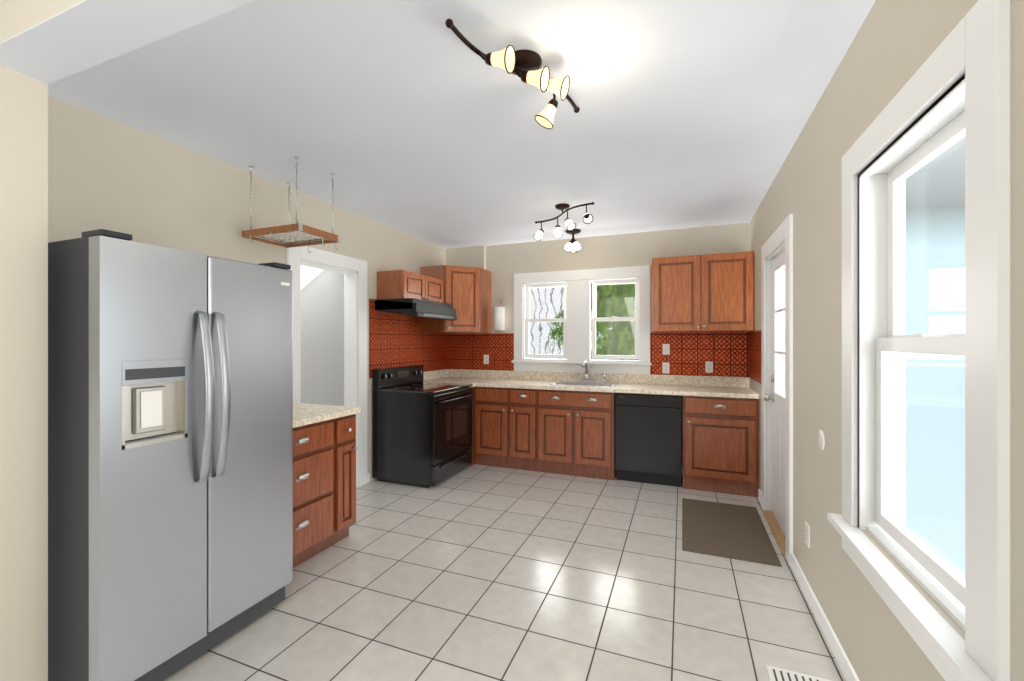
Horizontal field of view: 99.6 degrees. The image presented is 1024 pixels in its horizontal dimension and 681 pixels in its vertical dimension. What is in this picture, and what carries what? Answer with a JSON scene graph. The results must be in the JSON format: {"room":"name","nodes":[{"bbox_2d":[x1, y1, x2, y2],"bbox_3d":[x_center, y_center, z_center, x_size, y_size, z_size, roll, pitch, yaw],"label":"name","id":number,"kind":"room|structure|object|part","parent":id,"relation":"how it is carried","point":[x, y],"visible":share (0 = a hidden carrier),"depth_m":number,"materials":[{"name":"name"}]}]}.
{"room":"kitchen","nodes":[
{"label":"kitchen","id":0,"kind":"room"},
{"bbox_2d":[0,65,47,680],"bbox_3d":[-2.662,0.095,1.852,2.090,2.570,0.165,0,0,21],"label":"wall","id":1,"kind":"structure","parent":0,"point":[23,377],"depth_m":1.49,"materials":[{"name":"paint"}]},
{"bbox_2d":[0,0,255,83],"bbox_3d":[-0.414,-1.053,0.967,2.740,0.274,0.167,0,0,21],"label":"header beam","id":2,"kind":"structure","parent":0,"point":[48,41],"depth_m":1.29,"materials":[{"name":"paint"}]},
{"bbox_2d":[48,94,445,473],"bbox_3d":[-1.659,0.095,3.754,0.140,2.570,4.110,0,0,21],"label":"wall","id":3,"kind":"structure","parent":0,"point":[110,174],"depth_m":2.63,"materials":[{"name":"paint"}]},
{"bbox_2d":[287,246,366,486],"bbox_3d":[-1.645,0.307,3.792,0.180,2.145,0.900,0,0,21],"label":"trim","id":4,"kind":"structure","parent":3,"relation":"attached to","point":[355,337],"depth_m":4.07,"materials":[{"name":"white wood"}]},
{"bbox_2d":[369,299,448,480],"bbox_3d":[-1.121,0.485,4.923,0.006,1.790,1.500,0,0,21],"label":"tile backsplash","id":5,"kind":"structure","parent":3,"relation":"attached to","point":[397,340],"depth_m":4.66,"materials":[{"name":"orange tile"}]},
{"bbox_2d":[377,270,443,302],"bbox_3d":[-1.050,-0.550,4.617,0.350,0.280,0.762,0,0,21],"label":"upper cabinet","id":6,"kind":"object","parent":3,"relation":"attached to","point":[396,284],"visible":0.79,"depth_m":4.32,"materials":[{"name":"brown wood"}]},
{"bbox_2d":[375,298,456,319],"bbox_3d":[-0.987,-0.317,4.567,0.500,0.181,0.781,0,0,21],"label":"range hood","id":7,"kind":"object","parent":6,"relation":"attached to","point":[415,307],"visible":1,"depth_m":4.26,"materials":[{"name":"black"}]},
{"bbox_2d":[423,369,450,379],"bbox_3d":[-0.956,0.422,5.310,0.022,0.105,0.690,0,0,21],"label":"backsplash","id":8,"kind":"structure","parent":3,"relation":"attached to","point":[435,375],"depth_m":5.32,"materials":[{"name":"beige stone"}]},
{"bbox_2d":[301,265,343,405],"bbox_3d":[-2.429,0.095,4.665,0.140,2.570,2.900,0,0,21],"label":"wall","id":9,"kind":"structure","parent":0,"point":[322,336],"depth_m":5.02,"materials":[{"name":"paint"}]},
{"bbox_2d":[48,0,875,248],"bbox_3d":[-0.958,-1.230,2.248,4.970,0.080,6.680,0,0,21],"label":"ceiling","id":10,"kind":"structure","parent":0,"point":[415,118],"depth_m":2.16,"materials":[{"name":"paint"}]},
{"bbox_2d":[241,157,340,252],"bbox_3d":[-1.535,-0.922,3.034,0.524,0.536,0.406,0,0,21],"label":"pot rack","id":11,"kind":"object","parent":10,"relation":"hanging from","point":[325,238],"visible":1,"depth_m":2.96,"materials":[{"name":"brown wood"}]},
{"bbox_2d":[445,18,579,128],"bbox_3d":[0.060,-1.071,1.832,0.349,0.239,0.767,0,0,21],"label":"track light","id":12,"kind":"object","parent":10,"relation":"attached to","point":[524,65],"visible":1,"depth_m":1.79,"materials":[{"name":"black metal"}]},
{"bbox_2d":[533,202,593,240],"bbox_3d":[0.447,-1.062,3.801,0.148,0.257,0.765,0,0,-34],"label":"track light","id":13,"kind":"object","parent":10,"relation":"attached to","point":[570,224],"visible":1,"depth_m":3.77,"materials":[{"name":"black metal"}]},
{"bbox_2d":[563,229,581,252],"bbox_3d":[0.667,-1.072,4.696,0.208,0.235,0.197,0,0,21],"label":"ceiling light","id":14,"kind":"object","parent":10,"relation":"attached to","point":[572,245],"visible":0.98,"depth_m":4.65,"materials":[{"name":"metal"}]},
{"bbox_2d":[161,464,845,680],"bbox_3d":[-0.958,1.420,2.248,4.970,0.080,6.680,0,0,21],"label":"floor","id":15,"kind":"structure","parent":0,"point":[475,572],"depth_m":2.30,"materials":[{"name":"tile"}]},
{"bbox_2d":[48,229,292,680],"bbox_3d":[-1.672,0.494,2.029,0.981,1.772,0.806,0,0,21],"label":"refrigerator","id":16,"kind":"object","parent":15,"relation":"on","point":[170,460],"visible":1,"depth_m":1.68,"materials":[{"name":"grey metal"}]},
{"bbox_2d":[293,403,360,567],"bbox_3d":[-1.530,0.900,2.841,0.762,0.960,0.725,0,0,21],"label":"base cabinet","id":17,"kind":"object","parent":15,"relation":"on","point":[325,447],"visible":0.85,"depth_m":2.75,"materials":[{"name":"brown wood"}]},
{"bbox_2d":[372,365,473,487],"bbox_3d":[-0.872,0.830,4.472,0.759,1.100,0.797,0,0,21],"label":"range","id":18,"kind":"object","parent":15,"relation":"on","point":[422,433],"visible":1,"depth_m":4.17,"materials":[{"name":"black metal"}]},
{"bbox_2d":[468,384,478,465],"bbox_3d":[-0.609,0.945,5.173,0.765,0.870,0.690,0,0,21],"label":"base cabinet","id":19,"kind":"object","parent":15,"relation":"on","point":[475,387],"depth_m":4.79,"materials":[{"name":"brown wood"}]},
{"bbox_2d":[479,384,514,468],"bbox_3d":[-0.082,0.945,5.000,0.496,0.870,0.626,0,0,21],"label":"base cabinet","id":20,"kind":"object","parent":15,"relation":"on","point":[496,405],"depth_m":4.70,"materials":[{"name":"brown wood"}]},
{"bbox_2d":[515,388,542,471],"bbox_3d":[0.226,0.945,4.879,0.474,0.870,0.626,0,0,21],"label":"base cabinet","id":21,"kind":"object","parent":15,"relation":"on","point":[528,401],"depth_m":4.57,"materials":[{"name":"brown wood"}]},
{"bbox_2d":[543,388,622,479],"bbox_3d":[0.708,0.945,4.689,0.870,0.870,0.626,0,0,21],"label":"base cabinet","id":22,"kind":"object","parent":15,"relation":"on","point":[563,423],"depth_m":4.37,"materials":[{"name":"brown wood"}]},
{"bbox_2d":[615,393,681,486],"bbox_3d":[1.404,0.951,4.410,0.608,0.858,0.614,0,0,21],"label":"dishwasher","id":23,"kind":"object","parent":15,"relation":"on","point":[648,438],"visible":1,"depth_m":4.13,"materials":[{"name":"black metal"}]},
{"bbox_2d":[683,396,758,496],"bbox_3d":[1.987,0.945,4.185,0.619,0.870,0.626,0,0,21],"label":"base cabinet","id":24,"kind":"object","parent":15,"relation":"on","point":[721,433],"depth_m":3.89,"materials":[{"name":"brown wood"}]},
{"bbox_2d":[423,376,758,395],"bbox_3d":[0.648,0.490,4.678,3.469,0.040,0.690,0,0,21],"label":"countertop","id":25,"kind":"structure","parent":24,"relation":"on","point":[660,389],"depth_m":4.42,"materials":[{"name":"beige stone"}]},
{"bbox_2d":[555,380,618,387],"bbox_3d":[0.785,0.554,4.667,0.664,0.180,0.464,0,0,21],"label":"sink","id":26,"kind":"object","parent":25,"relation":"in","point":[586,383],"depth_m":4.80,"materials":[{"name":"silver metal"}]},
{"bbox_2d":[583,360,606,383],"bbox_3d":[0.863,0.342,4.769,0.330,0.244,0.208,0,0,21],"label":"faucet","id":27,"kind":"object","parent":25,"relation":"on","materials":[{"name":"silver metal"}]},
{"bbox_2d":[682,498,781,566],"bbox_3d":[1.564,1.376,3.199,0.565,0.008,1.000,0,0,21],"label":"floor mat","id":28,"kind":"object","parent":15,"relation":"on","point":[732,531],"visible":1,"depth_m":3.09,"materials":[{"name":"brown fabric"}]},
{"bbox_2d":[766,665,830,680],"bbox_3d":[1.175,1.377,1.735,0.255,0.006,0.110,0,0,21],"label":"floor vent","id":29,"kind":"object","parent":15,"relation":"in","point":[776,674],"visible":1,"depth_m":1.77,"materials":[{"name":"white metal"}]},
{"bbox_2d":[446,223,748,469],"bbox_3d":[0.730,0.095,5.073,3.620,2.570,0.185,0,0,21],"label":"wall","id":30,"kind":"structure","parent":0,"point":[503,263],"depth_m":4.96,"materials":[{"name":"paint"}]},
{"bbox_2d":[421,265,490,332],"bbox_3d":[-0.661,-0.477,5.222,0.630,0.765,0.635,0,0,21],"label":"upper cabinet","id":31,"kind":"object","parent":30,"relation":"attached to","point":[467,292],"visible":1,"depth_m":5.02,"materials":[{"name":"brown wood"}]},
{"bbox_2d":[484,355,488,363],"bbox_3d":[-0.324,0.237,5.426,0.072,0.116,0.008,0,0,21],"label":"electrical outlet","id":32,"kind":"object","parent":30,"relation":"attached to","point":[486,359],"visible":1,"depth_m":5.42,"materials":[{"name":"white plastic"}]},
{"bbox_2d":[494,298,504,331],"bbox_3d":[-0.152,-0.314,5.288,0.132,0.407,0.151,0,0,21],"label":"paper towel holder","id":33,"kind":"object","parent":30,"relation":"attached to","point":[499,318],"visible":1,"depth_m":5.23,"materials":[{"name":"white paper"}]},
{"bbox_2d":[512,266,651,374],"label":"window","id":34,"kind":"structure","parent":30,"relation":"in","point":[578,317],"depth_m":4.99,"materials":[{"name":"white"}]},
{"bbox_3d":[0.796,-0.239,5.077,1.336,0.898,0.080,0,0,21],"label":"window back sashes","id":35,"kind":"part","parent":34,"relation":"part of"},
{"bbox_2d":[449,332,744,376],"bbox_3d":[0.777,0.485,5.000,3.480,1.790,0.006,0,0,21],"label":"tile backsplash","id":36,"kind":"structure","parent":30,"relation":"attached to","point":[689,351],"depth_m":4.63,"materials":[{"name":"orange tile"}]},
{"bbox_2d":[451,369,748,387],"bbox_3d":[0.792,0.422,4.980,3.423,0.105,0.022,0,0,21],"label":"backsplash","id":37,"kind":"structure","parent":30,"relation":"attached to","point":[724,382],"depth_m":4.81,"materials":[{"name":"beige stone"}]},
{"bbox_2d":[662,362,668,372],"bbox_3d":[1.654,0.295,4.647,0.072,0.116,0.008,0,0,21],"label":"electrical outlet","id":38,"kind":"object","parent":30,"relation":"attached to","point":[665,367],"visible":1,"depth_m":4.65,"materials":[{"name":"white plastic"}]},
{"bbox_2d":[663,344,669,354],"bbox_3d":[1.655,0.095,4.643,0.072,0.116,0.016,0,0,21],"label":"light switch","id":39,"kind":"object","parent":30,"relation":"attached to","point":[666,349],"visible":1,"depth_m":4.64,"materials":[{"name":"white plastic"}]},
{"bbox_2d":[652,251,753,331],"bbox_3d":[1.899,-0.465,4.359,0.910,0.750,0.365,0,0,21],"label":"upper cabinet","id":40,"kind":"object","parent":30,"relation":"attached to","point":[705,293],"visible":1,"depth_m":4.21,"materials":[{"name":"brown wood"}]},
{"bbox_2d":[705,361,712,372],"bbox_3d":[2.049,0.275,4.491,0.072,0.116,0.008,0,0,21],"label":"electrical outlet","id":41,"kind":"object","parent":30,"relation":"attached to","point":[708,366],"visible":1,"depth_m":4.49,"materials":[{"name":"white plastic"}]},
{"bbox_2d":[749,0,1023,680],"bbox_3d":[1.289,0.095,1.362,0.140,2.570,6.680,0,0,21],"label":"wall","id":42,"kind":"structure","parent":0,"point":[894,45],"depth_m":1.84,"materials":[{"name":"paint"}]},
{"bbox_2d":[745,330,760,383],"bbox_3d":[2.240,0.142,3.976,0.006,0.460,0.800,0,0,21],"label":"tile backsplash","id":43,"kind":"structure","parent":42,"relation":"attached to","point":[753,338],"depth_m":4.07,"materials":[{"name":"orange tile"}]},
{"bbox_2d":[763,510,784,555],"bbox_3d":[1.953,1.369,3.089,0.170,0.022,0.748,0,0,21],"label":"threshold","id":44,"kind":"object","parent":42,"relation":"attached to","point":[778,533],"visible":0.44,"depth_m":3.11,"materials":[{"name":"brown wood"}]},
{"bbox_2d":[764,250,784,534],"bbox_3d":[1.920,0.366,3.096,0.106,2.003,0.752,0,0,21],"label":"entry door","id":45,"kind":"structure","parent":42,"relation":"in","point":[777,378],"depth_m":3.21,"materials":[{"name":"white wood"}]},
{"bbox_2d":[761,214,792,565],"bbox_3d":[1.958,0.302,3.087,0.160,2.155,1.010,0,0,21],"label":"door frame","id":46,"kind":"structure","parent":42,"relation":"attached to","point":[781,237],"depth_m":3.08,"materials":[{"name":"white wood"}]},
{"bbox_2d":[805,521,809,547],"bbox_3d":[1.590,1.045,2.329,0.008,0.116,0.072,0,0,21],"label":"outlet","id":47,"kind":"object","parent":42,"relation":"attached to","point":[807,534],"visible":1,"depth_m":2.32,"materials":[{"name":"white plastic"}]},
{"bbox_2d":[817,430,824,450],"bbox_3d":[1.503,0.485,2.106,0.007,0.100,0.100,0,0,21],"label":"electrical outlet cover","id":48,"kind":"object","parent":42,"relation":"attached to","point":[820,439],"visible":0.96,"depth_m":2.10,"materials":[{"name":"white plastic"}]},
{"bbox_2d":[791,553,859,680],"bbox_3d":[0.870,1.337,0.509,0.014,0.085,4.585,0,0,21],"label":"baseboard","id":49,"kind":"structure","parent":42,"relation":"attached to","point":[843,661],"depth_m":2.00,"materials":[{"name":"white wood"}]},
{"label":"outside","id":50,"kind":"structure","parent":0,"visible":0},
{"bbox_2d":[828,0,1009,680],"bbox_3d":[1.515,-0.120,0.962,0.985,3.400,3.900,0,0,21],"label":"window","id":51,"kind":"structure","parent":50,"point":[940,388],"depth_m":1.40,"materials":[{"name":"white wood"}]},
{"bbox_3d":[1.272,0.031,1.305,0.080,1.318,0.696,0,0,21],"label":"window right sashes","id":52,"kind":"part","parent":51,"relation":"part of","materials":[{"name":"white wood"}]}
]}

